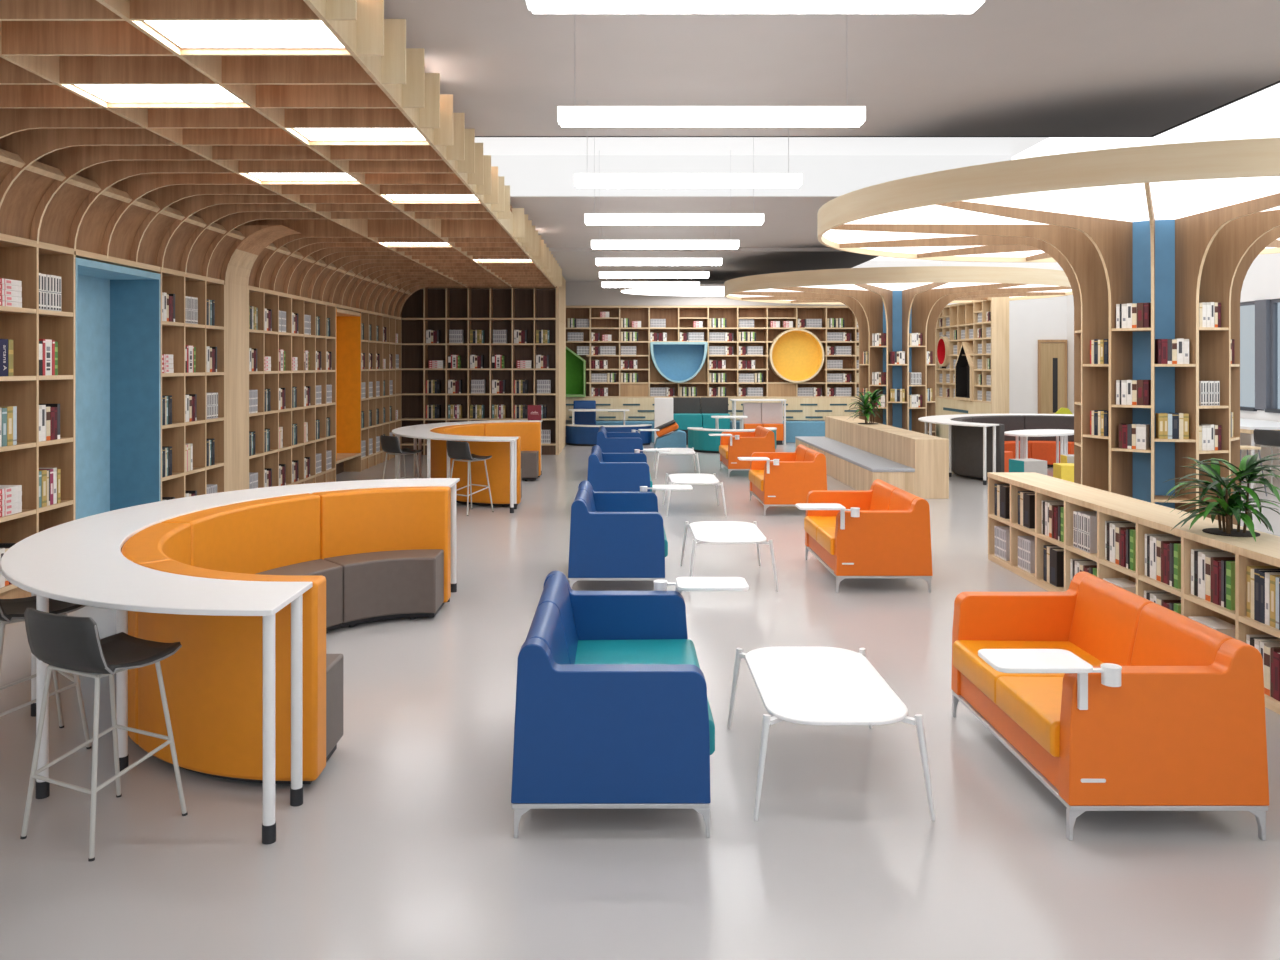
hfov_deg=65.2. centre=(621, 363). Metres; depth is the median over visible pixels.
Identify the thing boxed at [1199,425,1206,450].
book
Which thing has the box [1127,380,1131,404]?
book
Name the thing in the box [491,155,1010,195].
ceiling panel
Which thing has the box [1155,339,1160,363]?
book
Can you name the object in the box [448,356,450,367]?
book
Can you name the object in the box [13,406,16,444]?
book
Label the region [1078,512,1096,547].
book
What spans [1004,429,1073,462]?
meeting table
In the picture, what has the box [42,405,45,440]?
book
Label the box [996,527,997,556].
book
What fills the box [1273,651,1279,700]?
book
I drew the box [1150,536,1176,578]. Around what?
book
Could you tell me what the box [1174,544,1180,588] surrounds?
book
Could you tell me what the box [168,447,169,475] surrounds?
book
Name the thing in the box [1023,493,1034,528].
book
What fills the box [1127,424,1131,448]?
book
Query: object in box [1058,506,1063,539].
book
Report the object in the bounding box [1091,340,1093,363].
book
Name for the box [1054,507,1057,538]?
book
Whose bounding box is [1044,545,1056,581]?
book
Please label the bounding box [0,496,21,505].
book
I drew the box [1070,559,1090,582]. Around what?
book
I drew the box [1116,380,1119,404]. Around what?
book
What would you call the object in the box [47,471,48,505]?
book
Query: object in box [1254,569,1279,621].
book
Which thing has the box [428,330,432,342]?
book
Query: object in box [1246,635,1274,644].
book
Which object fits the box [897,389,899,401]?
book
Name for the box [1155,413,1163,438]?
book
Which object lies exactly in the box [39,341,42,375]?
book
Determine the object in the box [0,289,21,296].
book
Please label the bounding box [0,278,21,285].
book
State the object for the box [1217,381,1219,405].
book
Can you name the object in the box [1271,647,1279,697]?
book
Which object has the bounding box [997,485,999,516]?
book
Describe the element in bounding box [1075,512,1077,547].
book
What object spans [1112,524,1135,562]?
book
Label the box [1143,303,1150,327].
book
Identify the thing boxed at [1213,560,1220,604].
book
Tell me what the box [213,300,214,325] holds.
book
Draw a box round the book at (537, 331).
[536,330,538,342]
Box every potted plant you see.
[848,389,887,423]
[1161,453,1279,540]
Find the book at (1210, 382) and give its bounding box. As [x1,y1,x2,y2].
[1209,381,1211,405]
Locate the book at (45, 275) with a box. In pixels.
[44,274,46,309]
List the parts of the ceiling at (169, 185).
arc rail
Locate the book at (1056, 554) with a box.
[1050,548,1063,586]
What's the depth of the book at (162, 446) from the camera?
10.28 m
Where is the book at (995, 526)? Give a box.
[995,526,1009,555]
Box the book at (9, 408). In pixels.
[0,406,12,445]
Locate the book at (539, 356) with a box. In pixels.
[538,355,540,367]
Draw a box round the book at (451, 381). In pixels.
[450,380,453,392]
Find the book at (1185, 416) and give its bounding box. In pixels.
[1183,413,1188,438]
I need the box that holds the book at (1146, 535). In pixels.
[1145,534,1173,575]
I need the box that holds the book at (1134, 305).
[1132,303,1136,327]
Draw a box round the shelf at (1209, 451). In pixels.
[1199,450,1228,453]
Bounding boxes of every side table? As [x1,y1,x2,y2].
[568,409,628,424]
[711,416,747,428]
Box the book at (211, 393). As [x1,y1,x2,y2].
[211,393,212,418]
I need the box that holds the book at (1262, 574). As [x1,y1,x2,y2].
[1260,572,1264,623]
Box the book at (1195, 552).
[1194,551,1197,595]
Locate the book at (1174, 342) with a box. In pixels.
[1172,339,1176,363]
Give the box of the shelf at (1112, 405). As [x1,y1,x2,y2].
[1111,404,1150,407]
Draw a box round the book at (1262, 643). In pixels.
[1260,641,1279,673]
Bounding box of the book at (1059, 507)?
[1059,507,1060,540]
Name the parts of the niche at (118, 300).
panel, panel, rail, panel, panel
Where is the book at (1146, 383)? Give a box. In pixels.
[1143,380,1150,404]
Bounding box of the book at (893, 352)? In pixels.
[892,351,894,363]
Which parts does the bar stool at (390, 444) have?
leg, leg, leg, leg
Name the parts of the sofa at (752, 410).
seat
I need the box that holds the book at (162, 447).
[162,447,167,475]
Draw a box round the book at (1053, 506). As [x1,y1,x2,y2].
[1052,505,1063,537]
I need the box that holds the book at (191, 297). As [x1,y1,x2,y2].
[191,297,192,323]
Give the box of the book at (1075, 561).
[1075,561,1094,574]
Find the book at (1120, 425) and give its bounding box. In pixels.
[1119,423,1125,447]
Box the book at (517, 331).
[516,330,519,342]
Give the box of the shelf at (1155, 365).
[1154,364,1195,366]
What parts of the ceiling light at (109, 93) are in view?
frame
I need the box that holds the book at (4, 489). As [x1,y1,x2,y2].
[0,485,21,494]
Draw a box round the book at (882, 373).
[881,372,883,384]
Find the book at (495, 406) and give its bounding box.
[494,405,496,418]
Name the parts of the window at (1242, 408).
sill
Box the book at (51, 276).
[50,275,52,310]
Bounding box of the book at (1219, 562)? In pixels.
[1219,562,1220,605]
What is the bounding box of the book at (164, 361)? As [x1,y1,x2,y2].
[162,359,172,363]
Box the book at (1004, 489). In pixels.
[1000,485,1009,518]
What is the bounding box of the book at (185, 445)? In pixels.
[185,445,186,471]
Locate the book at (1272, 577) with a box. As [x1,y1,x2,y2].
[1270,575,1279,627]
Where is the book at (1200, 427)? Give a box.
[1199,426,1201,450]
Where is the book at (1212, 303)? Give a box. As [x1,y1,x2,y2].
[1209,302,1213,326]
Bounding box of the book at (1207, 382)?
[1206,381,1208,405]
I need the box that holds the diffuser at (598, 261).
[595,258,721,264]
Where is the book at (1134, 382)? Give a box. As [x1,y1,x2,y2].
[1132,380,1136,404]
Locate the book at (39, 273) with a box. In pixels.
[39,273,40,308]
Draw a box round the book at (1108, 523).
[1107,522,1131,560]
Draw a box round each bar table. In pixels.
[0,478,459,844]
[392,420,542,512]
[730,399,786,444]
[918,414,1073,484]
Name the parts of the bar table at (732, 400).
leg, leg, leg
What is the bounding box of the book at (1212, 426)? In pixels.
[1201,424,1213,449]
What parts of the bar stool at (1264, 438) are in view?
leg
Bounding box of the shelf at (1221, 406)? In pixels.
[1199,405,1228,408]
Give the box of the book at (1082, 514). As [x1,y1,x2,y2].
[1082,514,1083,550]
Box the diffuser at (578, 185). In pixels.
[577,184,799,187]
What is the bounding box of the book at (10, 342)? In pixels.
[8,340,12,375]
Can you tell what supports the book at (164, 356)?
on the book at (164, 361)
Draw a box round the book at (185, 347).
[185,347,186,372]
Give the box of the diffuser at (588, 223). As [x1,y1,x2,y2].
[586,222,761,224]
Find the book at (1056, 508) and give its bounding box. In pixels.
[1056,508,1057,539]
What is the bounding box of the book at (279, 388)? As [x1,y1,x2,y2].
[279,388,280,409]
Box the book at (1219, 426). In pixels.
[1218,425,1221,449]
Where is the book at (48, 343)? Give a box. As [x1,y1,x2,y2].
[45,339,51,374]
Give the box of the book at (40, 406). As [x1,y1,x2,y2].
[39,405,41,441]
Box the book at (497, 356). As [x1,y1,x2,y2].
[496,355,499,367]
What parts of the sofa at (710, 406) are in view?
backrest, seat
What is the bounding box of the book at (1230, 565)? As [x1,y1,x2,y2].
[1226,561,1234,609]
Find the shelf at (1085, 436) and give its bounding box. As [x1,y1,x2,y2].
[1083,434,1108,438]
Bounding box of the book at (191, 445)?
[190,444,192,469]
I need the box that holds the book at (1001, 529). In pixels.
[1001,529,1001,558]
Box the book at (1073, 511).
[1073,511,1096,546]
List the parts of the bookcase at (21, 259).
shelf, shelf, shelf, shelf, shelf, rail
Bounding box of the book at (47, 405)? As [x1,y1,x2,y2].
[39,404,59,438]
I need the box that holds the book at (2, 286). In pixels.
[0,284,21,291]
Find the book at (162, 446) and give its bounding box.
[162,446,171,474]
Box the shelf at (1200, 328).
[1199,327,1228,330]
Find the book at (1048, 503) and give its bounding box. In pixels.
[1048,503,1063,535]
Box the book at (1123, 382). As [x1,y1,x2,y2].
[1121,380,1126,404]
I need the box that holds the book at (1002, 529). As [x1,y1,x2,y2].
[1002,529,1009,559]
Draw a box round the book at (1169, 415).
[1168,414,1171,438]
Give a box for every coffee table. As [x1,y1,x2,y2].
[653,448,699,478]
[663,473,726,516]
[681,521,777,591]
[727,646,934,820]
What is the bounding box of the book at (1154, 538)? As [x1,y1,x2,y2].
[1153,537,1180,579]
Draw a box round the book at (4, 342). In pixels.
[1,339,7,375]
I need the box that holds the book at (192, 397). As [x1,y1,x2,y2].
[192,397,193,420]
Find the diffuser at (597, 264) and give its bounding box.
[597,264,720,265]
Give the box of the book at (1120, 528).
[1119,527,1135,564]
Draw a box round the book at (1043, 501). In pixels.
[1043,501,1063,534]
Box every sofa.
[121,523,190,744]
[138,560,342,783]
[161,493,342,633]
[312,486,450,626]
[430,429,459,488]
[434,423,483,435]
[451,434,521,505]
[480,422,540,480]
[511,571,748,837]
[566,424,651,445]
[568,480,692,588]
[587,445,670,491]
[596,426,659,452]
[673,397,701,444]
[687,427,776,452]
[701,397,729,428]
[709,426,774,476]
[738,444,826,515]
[743,403,761,428]
[761,403,783,444]
[795,479,932,592]
[950,417,971,473]
[951,571,1268,839]
[954,421,1012,479]
[970,415,1030,458]
[1022,415,1073,466]
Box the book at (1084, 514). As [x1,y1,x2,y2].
[1084,514,1096,550]
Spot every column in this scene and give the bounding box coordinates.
[724,266,1072,435]
[817,138,1279,524]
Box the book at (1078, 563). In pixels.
[1077,562,1096,572]
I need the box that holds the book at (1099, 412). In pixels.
[1098,411,1100,435]
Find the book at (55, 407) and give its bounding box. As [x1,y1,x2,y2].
[55,407,56,439]
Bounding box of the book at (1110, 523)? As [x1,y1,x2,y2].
[1110,523,1134,561]
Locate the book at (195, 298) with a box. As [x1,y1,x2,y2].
[195,298,196,323]
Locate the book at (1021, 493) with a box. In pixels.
[1020,492,1034,525]
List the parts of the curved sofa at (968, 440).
seat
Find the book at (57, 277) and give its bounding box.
[56,276,58,310]
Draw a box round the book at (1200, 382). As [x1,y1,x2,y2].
[1199,381,1202,405]
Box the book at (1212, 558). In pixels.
[1211,557,1234,602]
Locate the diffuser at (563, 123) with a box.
[561,121,861,126]
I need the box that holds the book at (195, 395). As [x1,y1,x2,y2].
[185,394,196,420]
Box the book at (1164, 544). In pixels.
[1163,543,1169,583]
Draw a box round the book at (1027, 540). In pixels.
[1027,540,1028,571]
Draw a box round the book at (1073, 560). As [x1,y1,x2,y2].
[1073,560,1092,576]
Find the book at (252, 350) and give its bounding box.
[251,349,253,370]
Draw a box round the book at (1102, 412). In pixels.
[1101,411,1103,435]
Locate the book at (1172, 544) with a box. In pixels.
[1172,544,1173,586]
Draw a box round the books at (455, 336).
[0,299,1279,637]
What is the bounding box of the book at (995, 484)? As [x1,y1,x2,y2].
[995,484,1009,515]
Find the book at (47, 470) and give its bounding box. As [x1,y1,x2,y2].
[47,470,49,504]
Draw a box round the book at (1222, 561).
[1221,560,1234,606]
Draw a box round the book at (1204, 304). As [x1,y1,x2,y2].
[1200,302,1206,326]
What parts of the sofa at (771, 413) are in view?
backrest, seat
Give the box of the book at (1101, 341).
[1100,340,1103,363]
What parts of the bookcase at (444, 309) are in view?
arch panel, shelf, shelf, shelf, shelf, shelf, shelf, panel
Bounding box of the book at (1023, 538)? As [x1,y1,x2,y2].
[1023,538,1034,569]
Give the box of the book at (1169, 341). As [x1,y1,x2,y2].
[1167,339,1171,363]
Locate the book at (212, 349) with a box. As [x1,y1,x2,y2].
[212,349,213,371]
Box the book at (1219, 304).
[1218,303,1220,326]
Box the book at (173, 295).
[168,294,174,321]
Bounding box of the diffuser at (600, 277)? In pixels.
[600,277,707,277]
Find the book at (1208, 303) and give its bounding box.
[1207,302,1210,326]
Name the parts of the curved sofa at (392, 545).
seat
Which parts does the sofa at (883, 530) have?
leg, panel, leg, tablet post, armrest, frame, armrest, leg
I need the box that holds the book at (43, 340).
[39,339,44,375]
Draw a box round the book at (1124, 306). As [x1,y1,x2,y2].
[1122,304,1126,327]
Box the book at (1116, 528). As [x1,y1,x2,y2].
[1115,527,1118,564]
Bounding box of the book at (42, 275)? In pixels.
[41,274,43,309]
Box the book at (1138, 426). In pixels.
[1136,424,1141,448]
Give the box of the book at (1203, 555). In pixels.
[1202,554,1234,599]
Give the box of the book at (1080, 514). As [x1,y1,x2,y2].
[1079,513,1096,549]
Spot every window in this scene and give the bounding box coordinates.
[1240,301,1260,410]
[1265,298,1279,412]
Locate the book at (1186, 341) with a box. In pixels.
[1184,339,1188,363]
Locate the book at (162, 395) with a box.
[162,395,169,423]
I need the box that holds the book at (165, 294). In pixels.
[162,292,166,320]
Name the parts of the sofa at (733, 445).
panel, frame, armrest, armrest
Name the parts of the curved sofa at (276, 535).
backrest, seat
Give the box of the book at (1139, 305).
[1137,303,1142,327]
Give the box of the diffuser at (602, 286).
[602,286,698,287]
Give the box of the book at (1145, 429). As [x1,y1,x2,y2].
[1141,424,1149,449]
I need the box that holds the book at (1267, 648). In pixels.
[1264,645,1279,695]
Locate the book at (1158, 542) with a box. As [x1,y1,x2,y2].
[1156,540,1180,581]
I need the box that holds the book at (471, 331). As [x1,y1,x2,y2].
[470,330,472,342]
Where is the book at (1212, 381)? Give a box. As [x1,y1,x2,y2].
[1212,381,1213,405]
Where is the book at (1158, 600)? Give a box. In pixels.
[1157,599,1180,604]
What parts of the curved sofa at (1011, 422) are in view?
backrest, seat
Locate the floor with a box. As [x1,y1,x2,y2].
[0,443,1279,959]
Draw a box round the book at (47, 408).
[46,407,49,440]
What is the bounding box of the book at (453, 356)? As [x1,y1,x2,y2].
[452,355,455,367]
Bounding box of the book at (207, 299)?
[207,299,208,324]
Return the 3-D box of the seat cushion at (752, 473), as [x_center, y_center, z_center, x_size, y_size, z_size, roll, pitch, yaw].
[2.066,1.536,13.543,0.628,0.148,0.611,0,0,0]
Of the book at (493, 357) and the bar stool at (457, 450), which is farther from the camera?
the book at (493, 357)
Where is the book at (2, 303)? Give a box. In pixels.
[0,301,21,307]
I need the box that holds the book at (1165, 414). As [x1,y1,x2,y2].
[1164,413,1167,438]
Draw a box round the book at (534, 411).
[528,405,540,419]
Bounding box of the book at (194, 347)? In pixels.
[194,347,195,371]
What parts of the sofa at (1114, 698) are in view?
leg, panel, armrest, leg, tablet post, frame, armrest, leg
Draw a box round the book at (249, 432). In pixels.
[249,432,250,455]
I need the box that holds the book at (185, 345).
[185,345,187,372]
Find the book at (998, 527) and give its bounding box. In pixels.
[998,527,1009,556]
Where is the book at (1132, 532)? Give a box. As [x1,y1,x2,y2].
[1130,530,1135,570]
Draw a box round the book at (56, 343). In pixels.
[55,342,57,374]
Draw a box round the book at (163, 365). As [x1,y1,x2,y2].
[162,364,172,367]
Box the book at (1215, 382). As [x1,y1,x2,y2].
[1214,381,1216,405]
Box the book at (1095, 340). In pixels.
[1094,339,1103,363]
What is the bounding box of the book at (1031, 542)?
[1029,540,1034,572]
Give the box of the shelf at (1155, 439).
[1154,438,1195,441]
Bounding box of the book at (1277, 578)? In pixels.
[1276,577,1279,628]
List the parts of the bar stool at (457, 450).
seat frame, leg, leg, leg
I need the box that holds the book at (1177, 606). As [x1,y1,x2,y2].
[1174,603,1180,613]
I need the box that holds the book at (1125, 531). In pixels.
[1125,531,1125,566]
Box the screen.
[654,398,672,443]
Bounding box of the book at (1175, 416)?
[1169,412,1178,438]
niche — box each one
[74,249,160,519]
[336,304,360,463]
[566,347,585,396]
[650,342,707,382]
[768,329,823,382]
[936,337,949,366]
[955,342,972,400]
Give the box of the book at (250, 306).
[250,306,251,328]
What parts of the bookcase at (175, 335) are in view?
rail, shelf, shelf, shelf, shelf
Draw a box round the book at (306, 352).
[305,350,307,369]
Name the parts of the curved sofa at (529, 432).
seat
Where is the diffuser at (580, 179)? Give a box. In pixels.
[574,173,801,186]
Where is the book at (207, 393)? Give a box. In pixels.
[207,393,208,418]
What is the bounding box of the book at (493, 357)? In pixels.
[492,356,494,367]
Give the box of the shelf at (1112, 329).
[1111,328,1150,331]
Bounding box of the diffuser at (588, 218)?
[584,214,763,223]
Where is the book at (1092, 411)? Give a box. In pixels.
[1092,411,1093,434]
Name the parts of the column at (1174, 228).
light panel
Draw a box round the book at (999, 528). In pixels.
[999,528,1009,557]
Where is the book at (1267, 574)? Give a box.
[1265,572,1279,625]
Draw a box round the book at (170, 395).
[170,395,171,423]
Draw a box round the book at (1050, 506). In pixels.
[1049,505,1051,537]
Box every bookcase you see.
[0,233,74,598]
[153,267,224,500]
[248,285,335,488]
[344,309,400,471]
[400,276,565,454]
[566,306,858,419]
[936,297,1008,438]
[987,472,1279,714]
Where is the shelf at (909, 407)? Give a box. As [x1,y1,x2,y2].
[909,407,924,408]
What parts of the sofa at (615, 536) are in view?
frame, armrest, armrest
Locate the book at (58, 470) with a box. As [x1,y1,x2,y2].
[57,469,60,502]
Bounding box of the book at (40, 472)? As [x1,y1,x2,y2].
[39,471,41,507]
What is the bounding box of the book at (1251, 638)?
[1250,637,1279,645]
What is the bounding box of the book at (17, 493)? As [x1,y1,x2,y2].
[0,490,21,499]
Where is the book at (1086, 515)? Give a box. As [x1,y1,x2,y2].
[1086,515,1096,551]
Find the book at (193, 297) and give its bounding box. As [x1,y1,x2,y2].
[193,297,194,323]
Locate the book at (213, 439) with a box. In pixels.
[213,439,214,464]
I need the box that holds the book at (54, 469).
[39,468,56,503]
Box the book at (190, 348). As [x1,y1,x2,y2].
[188,346,192,372]
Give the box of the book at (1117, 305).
[1116,304,1119,327]
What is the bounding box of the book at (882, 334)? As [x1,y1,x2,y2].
[881,333,883,345]
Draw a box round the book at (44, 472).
[39,470,46,506]
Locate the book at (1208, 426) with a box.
[1207,425,1210,450]
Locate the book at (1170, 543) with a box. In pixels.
[1170,543,1180,585]
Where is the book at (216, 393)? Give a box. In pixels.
[216,393,217,417]
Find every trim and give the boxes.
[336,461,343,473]
[475,136,1150,136]
[1151,81,1279,136]
[1255,299,1270,409]
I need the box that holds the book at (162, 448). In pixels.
[162,448,164,476]
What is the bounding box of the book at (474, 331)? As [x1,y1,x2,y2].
[473,330,475,342]
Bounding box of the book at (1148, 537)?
[1147,536,1149,576]
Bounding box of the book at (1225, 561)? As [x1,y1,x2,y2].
[1225,561,1225,607]
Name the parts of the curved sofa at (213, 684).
seat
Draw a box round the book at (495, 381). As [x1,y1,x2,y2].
[494,380,497,392]
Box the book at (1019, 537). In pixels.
[1019,537,1020,567]
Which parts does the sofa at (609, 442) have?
armrest, armrest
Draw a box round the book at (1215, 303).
[1214,302,1217,326]
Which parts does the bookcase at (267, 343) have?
rail, shelf, shelf, shelf, shelf, shelf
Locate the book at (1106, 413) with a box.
[1104,411,1108,435]
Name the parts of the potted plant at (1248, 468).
stem, stem, stem, stem, stem, stem, stem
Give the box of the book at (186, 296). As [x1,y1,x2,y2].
[186,296,187,322]
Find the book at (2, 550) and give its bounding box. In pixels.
[0,548,4,587]
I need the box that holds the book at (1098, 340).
[1098,340,1099,363]
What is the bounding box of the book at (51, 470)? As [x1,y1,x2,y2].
[39,469,52,504]
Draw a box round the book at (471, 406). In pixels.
[470,405,472,418]
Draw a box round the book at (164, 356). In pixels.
[162,354,172,358]
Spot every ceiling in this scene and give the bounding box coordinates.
[0,0,561,316]
[384,0,1279,135]
[475,83,1279,259]
[510,196,838,247]
[549,248,878,281]
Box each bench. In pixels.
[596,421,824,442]
[795,416,948,498]
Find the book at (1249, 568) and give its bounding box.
[1247,566,1279,617]
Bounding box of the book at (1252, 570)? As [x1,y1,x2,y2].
[1251,569,1253,618]
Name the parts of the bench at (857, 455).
seat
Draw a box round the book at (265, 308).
[265,308,266,330]
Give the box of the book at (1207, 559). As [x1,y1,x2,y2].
[1205,557,1210,601]
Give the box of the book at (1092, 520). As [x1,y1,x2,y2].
[1088,516,1096,552]
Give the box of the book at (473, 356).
[472,355,475,367]
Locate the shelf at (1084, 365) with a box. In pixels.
[1083,364,1108,366]
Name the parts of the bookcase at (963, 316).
shelf, slot handle, shelf, shelf, rail, shelf, shelf, panel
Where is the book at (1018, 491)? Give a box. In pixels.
[1018,491,1033,524]
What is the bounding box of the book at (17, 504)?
[0,501,21,511]
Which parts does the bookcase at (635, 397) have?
shelf, slot handle, shelf, shelf, panel door, slot handle, slot handle, shelf, shelf, rail, shelf, shelf, shelf, shelf, shelf, shelf, shelf, panel door, slot handle, slot handle, slot handle, shelf, shelf, shelf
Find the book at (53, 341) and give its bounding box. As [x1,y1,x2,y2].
[52,340,54,374]
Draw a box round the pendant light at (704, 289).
[620,284,723,295]
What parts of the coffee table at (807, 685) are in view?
leg, leg, leg, leg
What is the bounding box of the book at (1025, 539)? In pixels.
[1025,539,1034,570]
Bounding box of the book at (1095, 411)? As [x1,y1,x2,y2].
[1094,410,1106,434]
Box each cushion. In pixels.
[525,602,569,663]
[536,574,577,663]
[574,489,592,511]
[575,639,699,667]
[577,481,595,511]
[591,445,602,461]
[650,476,652,491]
[656,423,678,436]
[664,530,667,556]
[707,697,714,754]
[719,445,727,454]
[722,448,727,458]
[749,470,763,484]
[755,426,763,436]
[755,475,763,490]
[760,428,769,436]
[795,436,914,471]
[795,445,810,461]
[804,449,819,461]
[804,516,835,540]
[817,526,834,554]
[869,480,899,510]
[888,488,918,510]
[953,640,1102,704]
[996,676,1062,756]
[1068,575,1153,665]
[1130,603,1234,665]
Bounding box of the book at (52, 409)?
[50,407,54,439]
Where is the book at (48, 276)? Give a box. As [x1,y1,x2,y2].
[47,275,49,309]
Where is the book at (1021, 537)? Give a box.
[1021,537,1034,568]
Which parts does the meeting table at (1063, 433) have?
leg, leg, leg, leg, leg, leg, leg, leg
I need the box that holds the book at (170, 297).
[169,296,171,321]
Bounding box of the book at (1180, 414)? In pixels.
[1179,413,1182,438]
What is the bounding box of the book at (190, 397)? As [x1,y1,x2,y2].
[189,396,191,421]
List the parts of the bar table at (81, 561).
leg, leg, leg, leg, leg, leg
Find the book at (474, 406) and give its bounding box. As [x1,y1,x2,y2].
[473,405,475,418]
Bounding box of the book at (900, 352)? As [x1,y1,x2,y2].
[899,351,901,363]
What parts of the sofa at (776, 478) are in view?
panel, tablet post, frame, armrest, armrest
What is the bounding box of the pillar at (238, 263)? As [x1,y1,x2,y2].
[220,225,300,491]
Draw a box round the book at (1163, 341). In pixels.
[1161,339,1166,363]
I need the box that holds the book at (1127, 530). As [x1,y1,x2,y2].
[1126,529,1135,568]
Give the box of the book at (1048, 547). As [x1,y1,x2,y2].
[1047,546,1061,582]
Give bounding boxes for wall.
[566,260,940,423]
[566,282,845,305]
[941,261,1066,413]
[1067,253,1279,475]
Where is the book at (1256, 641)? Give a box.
[1254,639,1279,651]
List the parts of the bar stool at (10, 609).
leg, seat frame, leg, leg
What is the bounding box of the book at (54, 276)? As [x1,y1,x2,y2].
[53,275,55,310]
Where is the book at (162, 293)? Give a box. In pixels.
[162,293,163,320]
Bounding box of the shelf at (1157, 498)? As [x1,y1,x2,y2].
[1154,495,1195,502]
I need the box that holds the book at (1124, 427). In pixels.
[1122,424,1126,448]
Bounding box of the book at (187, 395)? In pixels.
[187,395,188,421]
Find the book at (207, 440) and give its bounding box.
[207,440,208,465]
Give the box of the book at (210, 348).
[210,348,211,371]
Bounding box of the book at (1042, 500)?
[1042,500,1062,533]
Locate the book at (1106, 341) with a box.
[1104,339,1108,363]
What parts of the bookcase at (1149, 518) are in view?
shelf, panel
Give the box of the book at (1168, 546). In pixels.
[1167,545,1169,584]
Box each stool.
[0,596,91,748]
[20,607,187,861]
[380,435,422,478]
[446,440,493,515]
[1009,458,1046,474]
[1053,463,1073,481]
[1060,454,1073,462]
[1240,446,1266,495]
[1253,429,1279,487]
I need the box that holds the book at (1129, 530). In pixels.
[1129,530,1129,568]
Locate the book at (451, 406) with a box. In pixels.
[450,405,452,417]
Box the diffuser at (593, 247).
[593,247,737,248]
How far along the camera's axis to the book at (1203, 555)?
6.18 m
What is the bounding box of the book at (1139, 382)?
[1137,380,1142,404]
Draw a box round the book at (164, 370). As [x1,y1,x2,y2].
[162,368,173,372]
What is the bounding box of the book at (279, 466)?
[279,466,280,485]
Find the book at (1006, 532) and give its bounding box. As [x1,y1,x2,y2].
[1004,530,1009,560]
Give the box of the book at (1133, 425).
[1132,424,1135,448]
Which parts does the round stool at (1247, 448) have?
seat, leg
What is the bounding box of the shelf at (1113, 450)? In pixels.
[1111,448,1150,452]
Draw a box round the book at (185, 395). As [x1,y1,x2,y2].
[185,395,186,421]
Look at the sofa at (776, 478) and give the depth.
12.52 m
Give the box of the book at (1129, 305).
[1127,303,1131,327]
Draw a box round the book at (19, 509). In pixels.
[0,507,21,516]
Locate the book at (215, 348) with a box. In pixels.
[210,347,216,371]
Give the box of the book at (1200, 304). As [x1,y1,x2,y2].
[1199,303,1201,326]
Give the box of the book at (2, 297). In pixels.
[0,295,21,301]
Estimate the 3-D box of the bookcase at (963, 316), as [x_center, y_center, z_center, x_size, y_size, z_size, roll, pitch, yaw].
[7.894,0.240,22.733,0.372,3.320,3.735,0,0,0]
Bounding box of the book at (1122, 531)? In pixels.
[1121,530,1125,566]
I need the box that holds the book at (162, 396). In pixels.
[162,396,164,424]
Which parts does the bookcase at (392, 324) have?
rail, shelf, shelf, shelf, shelf, shelf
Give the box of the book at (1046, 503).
[1045,502,1063,535]
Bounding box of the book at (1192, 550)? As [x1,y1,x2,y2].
[1191,549,1222,594]
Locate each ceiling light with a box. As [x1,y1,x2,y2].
[75,85,241,101]
[144,21,344,47]
[248,173,356,180]
[293,128,424,139]
[385,243,448,244]
[387,195,477,199]
[476,259,530,260]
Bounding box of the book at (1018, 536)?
[1018,536,1034,566]
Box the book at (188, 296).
[188,296,189,322]
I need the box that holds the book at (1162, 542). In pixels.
[1161,541,1180,582]
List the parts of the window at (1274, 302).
sill, frame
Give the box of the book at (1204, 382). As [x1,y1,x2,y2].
[1203,381,1205,405]
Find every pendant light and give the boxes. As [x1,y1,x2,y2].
[526,0,984,13]
[557,106,865,126]
[574,101,801,187]
[584,137,763,224]
[591,240,738,248]
[595,225,721,265]
[599,271,708,277]
[601,282,699,287]
[620,284,723,295]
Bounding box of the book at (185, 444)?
[185,444,189,470]
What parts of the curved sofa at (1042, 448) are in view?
backrest, seat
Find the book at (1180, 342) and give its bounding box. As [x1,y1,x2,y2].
[1174,338,1183,363]
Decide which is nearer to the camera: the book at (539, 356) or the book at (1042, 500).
the book at (1042, 500)
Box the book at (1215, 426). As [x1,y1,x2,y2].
[1214,425,1217,449]
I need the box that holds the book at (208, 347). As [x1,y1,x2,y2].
[207,346,209,371]
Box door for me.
[1038,340,1066,413]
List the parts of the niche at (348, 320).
panel, rail, panel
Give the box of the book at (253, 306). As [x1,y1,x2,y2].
[253,306,254,329]
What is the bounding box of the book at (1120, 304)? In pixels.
[1120,304,1121,327]
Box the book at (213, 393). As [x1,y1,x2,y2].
[213,393,214,417]
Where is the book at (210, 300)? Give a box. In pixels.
[210,300,211,325]
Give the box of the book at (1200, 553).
[1198,551,1231,597]
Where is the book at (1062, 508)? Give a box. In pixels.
[1061,507,1063,541]
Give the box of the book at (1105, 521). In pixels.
[1105,521,1129,559]
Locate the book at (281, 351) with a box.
[280,350,282,370]
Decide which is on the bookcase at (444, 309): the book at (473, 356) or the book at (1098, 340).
the book at (473, 356)
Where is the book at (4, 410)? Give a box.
[2,408,6,446]
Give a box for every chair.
[573,400,595,424]
[1055,408,1072,413]
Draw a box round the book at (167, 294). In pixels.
[167,294,168,320]
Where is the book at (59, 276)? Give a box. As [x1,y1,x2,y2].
[59,276,60,310]

